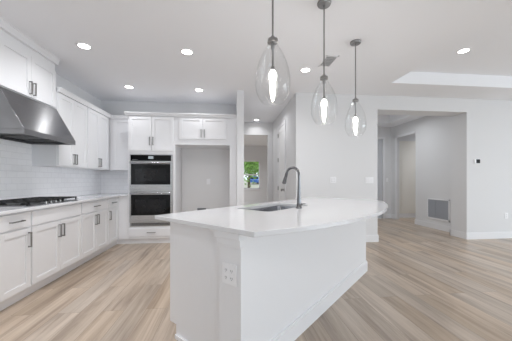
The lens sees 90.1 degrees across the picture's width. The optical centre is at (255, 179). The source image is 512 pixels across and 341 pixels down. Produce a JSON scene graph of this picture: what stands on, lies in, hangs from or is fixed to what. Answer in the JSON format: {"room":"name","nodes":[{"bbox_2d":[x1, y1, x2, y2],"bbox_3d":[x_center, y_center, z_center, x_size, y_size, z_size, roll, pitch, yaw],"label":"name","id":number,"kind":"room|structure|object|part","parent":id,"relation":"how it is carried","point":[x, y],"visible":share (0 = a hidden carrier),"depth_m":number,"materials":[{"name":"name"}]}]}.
{"room":"kitchen","nodes":[
{"label":"kitchen","id":0,"kind":"room"},
{"bbox_2d":[0,73,100,199],"bbox_3d":[-2.752,-0.212,0.782,0.130,2.806,9.130,0,0,-6],"label":"wall","id":1,"kind":"structure","parent":0,"point":[19,178],"depth_m":3.53,"materials":[{"name":"white tile"}]},
{"bbox_2d":[0,18,59,108],"bbox_3d":[-2.751,-1.279,2.971,0.344,0.670,0.885,0,0,-6],"label":"upper cabinet","id":2,"kind":"object","parent":1,"relation":"attached to","point":[27,69],"visible":0.99,"depth_m":2.90,"materials":[{"name":"white paint"}]},
{"bbox_3d":[-2.603,-1.198,2.764,0.020,0.483,0.420,0,0,-6],"label":"door","id":3,"kind":"part","parent":2,"relation":"part of","materials":[{"name":"white paint"}]},
{"bbox_3d":[-2.618,-1.575,2.986,0.076,0.079,0.885,0,0,-6],"label":"crown molding","id":4,"kind":"part","parent":2,"relation":"part of","materials":[{"name":"white paint"}]},
{"bbox_3d":[-2.596,-1.061,2.948,0.032,0.150,0.012,0,0,-6],"label":"handle","id":5,"kind":"part","parent":2,"relation":"part of","materials":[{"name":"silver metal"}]},
{"bbox_3d":[-2.602,-1.061,3.007,0.032,0.150,0.012,0,0,-6],"label":"handle","id":6,"kind":"part","parent":2,"relation":"part of","materials":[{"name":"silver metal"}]},
{"bbox_3d":[-2.647,-1.198,3.186,0.020,0.483,0.420,0,0,-6],"label":"door","id":7,"kind":"part","parent":2,"relation":"part of","materials":[{"name":"white paint"}]},
{"bbox_2d":[0,87,74,144],"bbox_3d":[-2.644,-0.699,2.971,0.538,0.478,0.862,0,0,-6],"label":"range hood","id":8,"kind":"object","parent":1,"relation":"attached to","point":[23,119],"visible":1,"depth_m":2.83,"materials":[{"name":"silver metal"}]},
{"bbox_2d":[32,87,89,167],"bbox_3d":[-2.821,-0.710,3.751,0.361,1.058,0.716,0,0,-6],"label":"upper cabinet","id":9,"kind":"object","parent":1,"relation":"attached to","point":[72,109],"visible":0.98,"depth_m":3.66,"materials":[{"name":"white paint"}]},
{"bbox_3d":[-2.670,-0.679,3.591,0.020,0.972,0.346,0,0,-6],"label":"door","id":10,"kind":"part","parent":9,"relation":"part of","materials":[{"name":"white paint"}]},
{"bbox_3d":[-2.680,-1.208,3.766,0.076,0.062,0.716,0,0,-6],"label":"crown molding","id":11,"kind":"part","parent":9,"relation":"part of","materials":[{"name":"white paint"}]},
{"bbox_3d":[-2.706,-0.679,3.939,0.020,0.972,0.346,0,0,-6],"label":"door","id":12,"kind":"part","parent":9,"relation":"part of","materials":[{"name":"white paint"}]},
{"bbox_2d":[68,103,111,169],"bbox_3d":[-2.901,-0.710,4.507,0.361,1.058,0.800,0,0,-6],"label":"upper cabinet","id":13,"kind":"object","parent":1,"relation":"attached to","point":[98,120],"visible":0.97,"depth_m":4.45,"materials":[{"name":"white paint"}]},
{"bbox_3d":[-2.745,-0.679,4.309,0.020,0.972,0.353,0,0,-6],"label":"door","id":14,"kind":"part","parent":13,"relation":"part of","materials":[{"name":"white paint"}]},
{"bbox_3d":[-2.759,-1.208,4.522,0.076,0.062,0.800,0,0,-6],"label":"crown molding","id":15,"kind":"part","parent":13,"relation":"part of","materials":[{"name":"white paint"}]},
{"bbox_3d":[-2.782,-0.679,4.663,0.020,0.972,0.353,0,0,-6],"label":"door","id":16,"kind":"part","parent":13,"relation":"part of","materials":[{"name":"white paint"}]},
{"bbox_2d":[101,101,235,211],"bbox_3d":[-1.804,-0.212,5.406,2.741,2.806,0.130,0,0,-6],"label":"wall","id":17,"kind":"structure","parent":0,"point":[197,165],"depth_m":5.40,"materials":[{"name":"white paint"}]},
{"bbox_2d":[110,115,127,170],"bbox_3d":[-2.616,-0.710,5.079,0.433,1.058,0.361,0,0,-6],"label":"upper cabinet","id":18,"kind":"object","parent":17,"relation":"attached to","point":[118,124],"visible":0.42,"depth_m":4.94,"materials":[{"name":"white paint"}]},
{"bbox_3d":[-2.601,-1.208,4.937,0.433,0.062,0.076,0,0,-6],"label":"crown molding","id":19,"kind":"part","parent":18,"relation":"part of","materials":[{"name":"white paint"}]},
{"bbox_2d":[175,113,229,148],"bbox_3d":[-1.036,-0.949,5.104,1.016,0.580,0.641,0,0,-6],"label":"upper cabinet","id":20,"kind":"object","parent":17,"relation":"attached to","point":[192,130],"visible":1,"depth_m":4.83,"materials":[{"name":"white paint"}]},
{"bbox_3d":[-1.222,-0.970,4.809,0.433,0.408,0.020,0,0,-6],"label":"door","id":21,"kind":"part","parent":20,"relation":"part of","materials":[{"name":"white paint"}]},
{"bbox_3d":[-1.006,-1.208,4.823,1.016,0.062,0.076,0,0,-6],"label":"crown molding","id":22,"kind":"part","parent":20,"relation":"part of","materials":[{"name":"white paint"}]},
{"bbox_3d":[-0.788,-0.970,4.854,0.433,0.408,0.020,0,0,-6],"label":"door","id":23,"kind":"part","parent":20,"relation":"part of","materials":[{"name":"white paint"}]},
{"bbox_2d":[236,90,243,205],"bbox_3d":[-0.412,-0.212,5.879,0.126,2.806,2.520,0,0,-6],"label":"wall","id":24,"kind":"structure","parent":0,"point":[240,94],"depth_m":4.63,"materials":[{"name":"white paint"}]},
{"bbox_2d":[244,146,266,201],"bbox_3d":[-0.695,-0.212,12.124,4.350,2.806,0.140,0,0,-6],"label":"wall","id":25,"kind":"structure","parent":0,"point":[251,153],"depth_m":12.14,"materials":[{"name":"white paint"}]},
{"bbox_2d":[244,160,260,189],"bbox_3d":[-0.287,-0.219,12.124,1.040,1.380,0.135,0,0,-6],"label":"window","id":26,"kind":"structure","parent":25,"relation":"in","point":[244,160],"depth_m":12.14,"materials":[{"name":"white paint"}]},
{"bbox_2d":[0,0,511,145],"bbox_3d":[2.087,-1.727,4.543,13.100,0.224,15.800,0,0,-6],"label":"ceiling","id":27,"kind":"structure","parent":0,"point":[407,48],"depth_m":3.14,"materials":[{"name":"white paint"}]},
{"bbox_2d":[76,42,91,49],"bbox_3d":[-2.076,-1.611,3.085,0.168,0.006,0.168,0,0,-6],"label":"recessed light","id":28,"kind":"object","parent":27,"relation":"in","point":[81,45],"visible":1,"depth_m":3.08,"materials":[{"name":"white plastic"}]},
{"bbox_2d":[78,44,89,48],"bbox_3d":[-2.076,-1.611,3.085,0.126,0.001,0.126,0,0,-6],"label":"diffuser","id":29,"kind":"object","parent":28,"relation":"attached to","point":[83,46],"depth_m":3.09,"materials":[{"name":"white plastic"}]},
{"bbox_2d":[124,85,133,88],"bbox_3d":[-2.212,-1.611,4.449,0.168,0.006,0.168,0,0,-6],"label":"recessed light","id":30,"kind":"object","parent":27,"relation":"in","point":[125,86],"visible":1,"depth_m":4.44,"materials":[{"name":"white plastic"}]},
{"bbox_2d":[180,48,193,54],"bbox_3d":[-0.872,-1.611,3.227,0.168,0.006,0.168,0,0,-6],"label":"recessed light","id":31,"kind":"object","parent":27,"relation":"in","point":[184,51],"visible":1,"depth_m":3.21,"materials":[{"name":"white plastic"}]},
{"bbox_2d":[182,50,191,53],"bbox_3d":[-0.872,-1.611,3.227,0.126,0.001,0.126,0,0,-6],"label":"diffuser","id":32,"kind":"object","parent":31,"relation":"attached to","point":[183,51],"depth_m":3.22,"materials":[{"name":"white plastic"}]},
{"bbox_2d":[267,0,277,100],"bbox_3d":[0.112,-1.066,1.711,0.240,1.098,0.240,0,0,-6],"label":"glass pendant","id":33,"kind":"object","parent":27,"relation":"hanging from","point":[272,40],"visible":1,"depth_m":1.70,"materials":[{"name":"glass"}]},
{"bbox_2d":[271,42,274,69],"bbox_3d":[0.112,-0.824,1.711,0.026,0.181,0.026,0,0,-6],"label":"socket","id":34,"kind":"object","parent":33,"relation":"attached to","point":[272,43],"depth_m":1.70,"materials":[{"name":"metal"}]},
{"bbox_3d":[0.112,-1.272,1.711,0.013,0.646,0.012,0,0,-6],"label":"rod","id":35,"kind":"part","parent":33,"relation":"part of","materials":[{"name":"metal"}]},
{"bbox_3d":[0.112,-0.630,1.711,0.056,0.210,0.056,0,0,-6],"label":"bulb","id":36,"kind":"part","parent":33,"relation":"part of","materials":[{"name":"white glass"}]},
{"bbox_2d":[300,67,310,72],"bbox_3d":[0.729,-1.611,3.760,0.168,0.006,0.168,0,0,-6],"label":"recessed light","id":37,"kind":"object","parent":27,"relation":"in","point":[304,70],"visible":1,"depth_m":3.77,"materials":[{"name":"white plastic"}]},
{"bbox_2d":[317,0,330,121],"bbox_3d":[0.622,-1.066,2.334,0.240,1.098,0.240,0,0,-6],"label":"glass pendant","id":38,"kind":"object","parent":27,"relation":"hanging from","point":[321,4],"visible":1,"depth_m":2.33,"materials":[{"name":"glass"}]},
{"bbox_3d":[0.622,-1.272,2.334,0.013,0.646,0.012,0,0,-6],"label":"rod","id":39,"kind":"part","parent":38,"relation":"part of","materials":[{"name":"metal"}]},
{"bbox_3d":[0.622,-0.630,2.334,0.056,0.210,0.056,0,0,-6],"label":"bulb","id":40,"kind":"part","parent":38,"relation":"part of","materials":[{"name":"white glass"}]},
{"bbox_2d":[323,79,325,98],"bbox_3d":[0.622,-0.824,2.334,0.026,0.181,0.026,0,0,-6],"label":"socket","id":41,"kind":"object","parent":38,"relation":"attached to","point":[324,80],"depth_m":2.33,"materials":[{"name":"metal"}]},
{"bbox_2d":[318,55,338,66],"bbox_3d":[0.982,-1.610,3.477,0.170,0.009,0.320,0,0,-6],"label":"ceiling vent","id":42,"kind":"object","parent":27,"relation":"in","point":[329,59],"visible":0.85,"depth_m":3.46,"materials":[{"name":"white plastic"}]},
{"bbox_2d":[350,39,360,134],"bbox_3d":[1.167,-1.066,2.995,0.240,1.098,0.240,0,0,-6],"label":"glass pendant","id":43,"kind":"object","parent":27,"relation":"hanging from","point":[356,42],"visible":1,"depth_m":2.98,"materials":[{"name":"glass"}]},
{"bbox_3d":[1.167,-1.272,2.995,0.013,0.646,0.012,0,0,-6],"label":"rod","id":44,"kind":"part","parent":43,"relation":"part of","materials":[{"name":"metal"}]},
{"bbox_3d":[1.167,-0.630,2.995,0.056,0.210,0.056,0,0,-6],"label":"bulb","id":45,"kind":"part","parent":43,"relation":"part of","materials":[{"name":"white glass"}]},
{"bbox_2d":[456,48,470,53],"bbox_3d":[2.930,-1.816,3.606,0.168,0.006,0.168,0,0,-6],"label":"recessed light","id":46,"kind":"object","parent":27,"relation":"in","point":[464,50],"visible":1,"depth_m":3.59,"materials":[{"name":"white plastic"}]},
{"bbox_2d":[0,217,511,340],"bbox_3d":[2.087,1.216,4.543,13.100,0.050,15.800,0,0,-6],"label":"floor","id":47,"kind":"structure","parent":0,"point":[420,283],"depth_m":2.56,"materials":[{"name":"brown wood"}]},
{"bbox_2d":[0,211,31,310],"bbox_3d":[-2.538,0.749,2.368,0.637,0.885,0.380,0,0,-6],"label":"base cabinet","id":48,"kind":"object","parent":47,"relation":"on","point":[15,232],"visible":1,"depth_m":2.39,"materials":[{"name":"white paint"}]},
{"bbox_3d":[-2.263,0.395,2.397,0.020,0.143,0.360,0,0,-6],"label":"drawer","id":49,"kind":"part","parent":48,"relation":"part of","materials":[{"name":"white paint"}]},
{"bbox_3d":[-2.252,0.598,2.549,0.032,0.150,0.012,0,0,-6],"label":"handle","id":50,"kind":"part","parent":48,"relation":"part of","materials":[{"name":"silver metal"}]},
{"bbox_2d":[24,203,80,296],"bbox_3d":[-2.604,0.749,2.999,0.637,0.885,0.885,0,0,-6],"label":"base cabinet","id":51,"kind":"object","parent":47,"relation":"on","point":[56,231],"visible":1,"depth_m":2.93,"materials":[{"name":"white paint"}]},
{"bbox_3d":[-2.306,0.778,2.812,0.020,0.590,0.430,0,0,-6],"label":"door","id":52,"kind":"part","parent":51,"relation":"part of","materials":[{"name":"white paint"}]},
{"bbox_3d":[-2.300,0.598,2.999,0.032,0.150,0.012,0,0,-6],"label":"handle","id":53,"kind":"part","parent":51,"relation":"part of","materials":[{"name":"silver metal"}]},
{"bbox_3d":[-2.352,0.778,3.244,0.020,0.590,0.430,0,0,-6],"label":"door","id":54,"kind":"part","parent":51,"relation":"part of","materials":[{"name":"white paint"}]},
{"bbox_2d":[76,199,107,266],"bbox_3d":[-2.690,0.749,3.820,0.637,0.885,0.760,0,0,-6],"label":"base cabinet","id":55,"kind":"object","parent":47,"relation":"on","point":[94,214],"visible":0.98,"depth_m":3.79,"materials":[{"name":"white paint"}]},
{"bbox_3d":[-2.396,0.778,3.664,0.020,0.590,0.368,0,0,-6],"label":"door","id":56,"kind":"part","parent":55,"relation":"part of","materials":[{"name":"white paint"}]},
{"bbox_3d":[-2.415,0.395,3.849,0.020,0.143,0.740,0,0,-6],"label":"drawer","id":57,"kind":"part","parent":55,"relation":"part of","materials":[{"name":"white paint"}]},
{"bbox_3d":[-2.434,0.778,4.034,0.020,0.590,0.368,0,0,-6],"label":"door","id":58,"kind":"part","parent":55,"relation":"part of","materials":[{"name":"white paint"}]},
{"bbox_2d":[104,197,117,250],"bbox_3d":[-2.751,0.749,4.400,0.637,0.885,0.400,0,0,-6],"label":"base cabinet","id":59,"kind":"object","parent":47,"relation":"on","point":[112,208],"visible":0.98,"depth_m":4.40,"materials":[{"name":"white paint"}]},
{"bbox_3d":[-2.476,0.395,4.429,0.020,0.143,0.380,0,0,-6],"label":"drawer","id":60,"kind":"part","parent":59,"relation":"part of","materials":[{"name":"white paint"}]},
{"bbox_3d":[-2.476,0.778,4.429,0.020,0.590,0.380,0,0,-6],"label":"door","id":61,"kind":"part","parent":59,"relation":"part of","materials":[{"name":"white paint"}]},
{"bbox_2d":[115,196,128,244],"bbox_3d":[-2.751,0.749,4.920,0.735,0.885,0.630,0,0,-6],"label":"base cabinet","id":62,"kind":"object","parent":47,"relation":"on","point":[122,201],"visible":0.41,"depth_m":4.69,"materials":[{"name":"white paint"}]},
{"bbox_2d":[124,111,180,243],"bbox_3d":[-1.985,-0.024,5.002,0.893,2.430,0.636,0,0,-6],"label":"oven tower","id":63,"kind":"object","parent":47,"relation":"on","point":[149,133],"visible":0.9,"depth_m":4.74,"materials":[{"name":"white paint"}]},
{"bbox_3d":[-2.131,-0.854,4.713,0.392,0.640,0.020,0,0,-6],"label":"door","id":64,"kind":"part","parent":63,"relation":"part of","materials":[{"name":"white paint"}]},
{"bbox_3d":[-1.934,0.974,4.734,0.788,0.145,0.020,0,0,-6],"label":"drawer","id":65,"kind":"part","parent":63,"relation":"part of","materials":[{"name":"white paint"}]},
{"bbox_3d":[-1.955,-1.210,4.724,0.893,0.058,0.076,0,0,-6],"label":"crown molding","id":66,"kind":"part","parent":63,"relation":"part of","materials":[{"name":"white paint"}]},
{"bbox_2d":[129,154,172,225],"bbox_3d":[-1.965,0.199,4.966,0.756,1.323,0.628,0,0,-6],"label":"double wall oven","id":67,"kind":"object","parent":63,"relation":"in","point":[150,176],"visible":0.93,"depth_m":4.70,"materials":[{"name":"silver metal"}]},
{"bbox_3d":[-1.941,0.823,4.735,0.756,0.066,0.012,0,0,-6],"label":"vent trim","id":68,"kind":"part","parent":67,"relation":"part of","materials":[{"name":"silver metal"}]},
{"bbox_3d":[-1.939,-0.402,4.719,0.720,0.107,0.004,0,0,-6],"label":"panel glass","id":69,"kind":"part","parent":67,"relation":"part of","materials":[{"name":"black glass"}]},
{"bbox_3d":[-1.737,-0.854,4.755,0.392,0.640,0.020,0,0,-6],"label":"door","id":70,"kind":"part","parent":63,"relation":"part of","materials":[{"name":"white paint"}]},
{"bbox_2d":[230,114,236,206],"bbox_3d":[-0.466,-0.024,5.165,0.129,2.430,0.644,0,0,-6],"label":"panel","id":71,"kind":"object","parent":47,"relation":"on","point":[233,117],"visible":0.78,"depth_m":4.88,"materials":[{"name":"white paint"}]},
{"bbox_2d":[170,220,367,340],"bbox_3d":[0.368,0.749,2.639,0.814,0.884,2.455,0,0,39],"label":"kitchen island","id":72,"kind":"object","parent":47,"relation":"on","point":[286,282],"visible":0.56,"depth_m":1.81,"materials":[{"name":"white paint"}]},
{"bbox_3d":[-0.406,1.176,1.760,0.517,0.030,0.015,0,0,39],"label":"shoe molding","id":73,"kind":"part","parent":72,"relation":"part of","materials":[{"name":"white paint"}]},
{"bbox_3d":[-0.431,0.699,1.793,0.597,0.784,0.006,0,0,39],"label":"panel","id":74,"kind":"part","parent":72,"relation":"part of","materials":[{"name":"white paint"}]},
{"bbox_2d":[222,261,236,286],"bbox_3d":[-0.158,0.556,1.506,0.117,0.125,0.010,0,0,39],"label":"outlet","id":75,"kind":"object","parent":72,"relation":"attached to","point":[229,271],"visible":1,"depth_m":1.50,"materials":[{"name":"white plastic"}]},
{"bbox_2d":[155,197,387,236],"bbox_3d":[0.563,0.291,2.613,1.303,0.030,2.680,0,0,39],"label":"island countertop","id":76,"kind":"structure","parent":72,"relation":"on","point":[318,212],"depth_m":1.97,"materials":[{"name":"white stone"}]},
{"bbox_2d":[249,205,294,211],"bbox_3d":[0.194,0.407,2.629,0.450,0.200,0.800,0,0,39],"label":"sink","id":77,"kind":"object","parent":76,"relation":"in","point":[279,207],"visible":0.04,"depth_m":2.95,"materials":[{"name":"metal"}]},
{"bbox_2d":[282,166,305,208],"bbox_3d":[0.383,0.073,2.557,0.221,0.407,0.155,0,0,39],"label":"faucet","id":78,"kind":"object","parent":76,"relation":"on","point":[299,204],"visible":1,"depth_m":2.46,"materials":[{"name":"silver metal"}]},
{"bbox_3d":[0.365,0.028,2.510,0.168,0.317,0.035,0,0,39],"label":"spout","id":79,"kind":"part","parent":78,"relation":"part of","materials":[{"name":"silver metal"}]},
{"bbox_3d":[0.422,1.123,2.610,0.694,0.135,2.433,0,0,39],"label":"baseboard","id":80,"kind":"part","parent":72,"relation":"part of","materials":[{"name":"white paint"}]},
{"bbox_3d":[-2.491,0.749,1.920,0.637,0.885,0.500,0,0,-6],"label":"base cabinet","id":81,"kind":"object","parent":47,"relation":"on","visible":0},
{"bbox_2d":[0,193,127,214],"bbox_3d":[-2.601,0.291,3.447,0.744,0.030,3.599,0,0,-6],"label":"countertop","id":82,"kind":"structure","parent":81,"relation":"on","point":[91,197],"depth_m":3.17,"materials":[{"name":"white stone"}]},
{"bbox_2d":[0,196,78,206],"bbox_3d":[-2.607,0.251,2.999,0.510,0.051,0.870,0,0,-6],"label":"gas cooktop","id":83,"kind":"object","parent":82,"relation":"in","point":[31,201],"visible":1,"depth_m":2.85,"materials":[{"name":"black metal"}]},
{"bbox_2d":[244,122,272,201],"bbox_3d":[0.665,-0.212,7.319,2.812,2.806,0.120,0,0,-6],"label":"wall","id":84,"kind":"structure","parent":0,"point":[250,128],"depth_m":7.23,"materials":[{"name":"white paint"}]},
{"bbox_2d":[244,202,265,204],"bbox_3d":[-0.430,1.123,9.605,4.350,0.135,4.925,0,0,-6],"label":"baseboard","id":85,"kind":"structure","parent":84,"relation":"attached to","point":[245,203],"depth_m":12.09,"materials":[{"name":"white paint"}]},
{"bbox_2d":[273,93,377,234],"bbox_3d":[1.406,-0.212,6.072,1.600,2.806,2.516,0,0,-6],"label":"wall","id":86,"kind":"structure","parent":0,"point":[320,150],"depth_m":4.83,"materials":[{"name":"white paint"}]},
{"bbox_2d":[277,119,285,200],"bbox_3d":[0.565,-0.067,6.012,0.085,2.515,0.890,0,0,-6],"label":"door","id":87,"kind":"structure","parent":86,"relation":"in","point":[281,129],"depth_m":6.03,"materials":[{"name":"white paint"}]},
{"bbox_3d":[0.602,-0.032,6.016,0.010,2.425,0.730,0,0,-6],"label":"panel","id":88,"kind":"part","parent":87,"relation":"part of","materials":[{"name":"white paint"}]},
{"bbox_2d":[330,177,335,182],"bbox_3d":[1.451,0.006,4.807,0.117,0.116,0.010,0,0,-6],"label":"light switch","id":89,"kind":"object","parent":86,"relation":"attached to","point":[332,179],"visible":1,"depth_m":4.80,"materials":[{"name":"white plastic"}]},
{"bbox_2d":[365,177,372,182],"bbox_3d":[2.167,0.011,4.882,0.163,0.116,0.010,0,0,-6],"label":"light switch","id":90,"kind":"object","parent":86,"relation":"attached to","point":[367,179],"visible":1,"depth_m":4.88,"materials":[{"name":"white plastic"}]},
{"bbox_2d":[366,235,378,241],"bbox_3d":[1.495,1.123,5.219,1.630,0.135,0.831,0,0,-6],"label":"baseboard","id":91,"kind":"structure","parent":86,"relation":"attached to","point":[369,238],"depth_m":4.88,"materials":[{"name":"white paint"}]},
{"bbox_2d":[378,127,415,217],"bbox_3d":[5.100,-0.212,8.087,6.168,2.806,0.220,0,0,-6],"label":"wall","id":92,"kind":"structure","parent":0,"point":[385,132],"depth_m":7.87,"materials":[{"name":"white paint"}]},
{"bbox_2d":[378,137,384,218],"bbox_3d":[3.453,-0.059,7.819,1.020,2.500,0.068,0,0,-6],"label":"door","id":93,"kind":"structure","parent":92,"relation":"in","point":[379,138],"depth_m":7.88,"materials":[{"name":"white paint"}]},
{"bbox_3d":[3.450,-0.032,7.847,0.890,2.425,0.012,0,0,-6],"label":"panel","id":94,"kind":"part","parent":93,"relation":"part of","materials":[{"name":"grey paint"}]},
{"bbox_2d":[385,213,415,218],"bbox_3d":[6.080,1.123,8.024,4.230,0.135,0.310,0,0,-6],"label":"baseboard","id":95,"kind":"structure","parent":92,"relation":"attached to","point":[401,215],"depth_m":8.01,"materials":[{"name":"white paint"}]},
{"bbox_2d":[399,141,415,212],"bbox_3d":[4.837,-0.076,8.037,0.900,2.265,0.021,0,0,-6],"label":"wall","id":96,"kind":"structure","parent":92,"relation":"attached to","point":[407,149],"depth_m":8.02,"materials":[{"name":"beige paint"}]},
{"bbox_2d":[391,119,415,218],"bbox_3d":[4.279,-0.212,7.421,0.120,2.806,1.133,0,0,-6],"label":"wall","id":97,"kind":"structure","parent":0,"point":[410,126],"depth_m":7.69,"materials":[{"name":"white paint"}]},
{"bbox_2d":[395,131,414,219],"bbox_3d":[4.225,-0.059,7.271,0.018,2.500,0.820,0,0,-6],"label":"trim","id":98,"kind":"structure","parent":97,"relation":"attached to","point":[412,132],"depth_m":7.60,"materials":[{"name":"white paint"}]},
{"bbox_2d":[416,116,450,225],"bbox_3d":[6.354,-0.212,6.379,4.030,2.806,1.372,0,0,-6],"label":"wall","id":99,"kind":"structure","parent":0,"point":[433,133],"depth_m":6.28,"materials":[{"name":"white paint"}]},
{"bbox_2d":[415,219,450,231],"bbox_3d":[6.345,1.123,6.393,4.045,0.135,1.372,0,0,-6],"label":"baseboard","id":100,"kind":"structure","parent":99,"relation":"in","point":[418,222],"depth_m":6.23,"materials":[{"name":"white paint"}]},
{"bbox_2d":[427,198,449,221],"bbox_3d":[4.349,0.706,6.107,0.014,0.500,0.660,0,0,-6],"label":"air vent","id":101,"kind":"object","parent":99,"relation":"in","point":[439,209],"visible":1,"depth_m":6.09,"materials":[{"name":"white plastic"}]},
{"bbox_2d":[378,96,511,232],"bbox_3d":[5.381,-0.212,5.406,6.168,2.806,0.361,0,0,-6],"label":"wall","id":102,"kind":"structure","parent":0,"point":[481,194],"depth_m":5.15,"materials":[{"name":"white paint"}]},
{"bbox_2d":[474,159,479,163],"bbox_3d":[4.425,-0.369,5.112,0.120,0.090,0.024,0,0,-6],"label":"thermostat","id":103,"kind":"object","parent":102,"relation":"attached to","point":[476,161],"visible":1,"depth_m":5.10,"materials":[{"name":"white plastic"}]},
{"bbox_2d":[450,229,511,239],"bbox_3d":[6.311,1.123,5.503,4.298,0.135,0.391,0,0,-6],"label":"baseboard","id":104,"kind":"structure","parent":102,"relation":"attached to","point":[474,235],"depth_m":5.15,"materials":[{"name":"white paint"}]},
{"label":"outside","id":105,"kind":"structure","parent":0,"visible":0},
{"bbox_2d":[244,180,258,187],"bbox_3d":[-0.626,0.841,53.854,60.000,1.700,82.750,0,0,-6],"label":"ground","id":106,"kind":"structure","parent":105,"point":[253,185],"depth_m":41.68,"materials":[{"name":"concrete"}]},
{"bbox_2d":[244,162,258,187],"bbox_3d":[-0.998,-1.542,30.102,5.400,6.052,4.776,0,0,-6],"label":"tree","id":107,"kind":"object","parent":106,"relation":"on","point":[249,167],"visible":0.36,"depth_m":29.55,"materials":[{"name":"green plant"}]},
{"bbox_2d":[250,176,258,183],"bbox_3d":[-0.486,0.094,48.212,1.920,1.445,4.289,0,0,-6],"label":"car","id":108,"kind":"object","parent":106,"relation":"on","point":[256,180],"visible":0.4,"depth_m":46.17,"materials":[{"name":"blue paint"}]}
]}

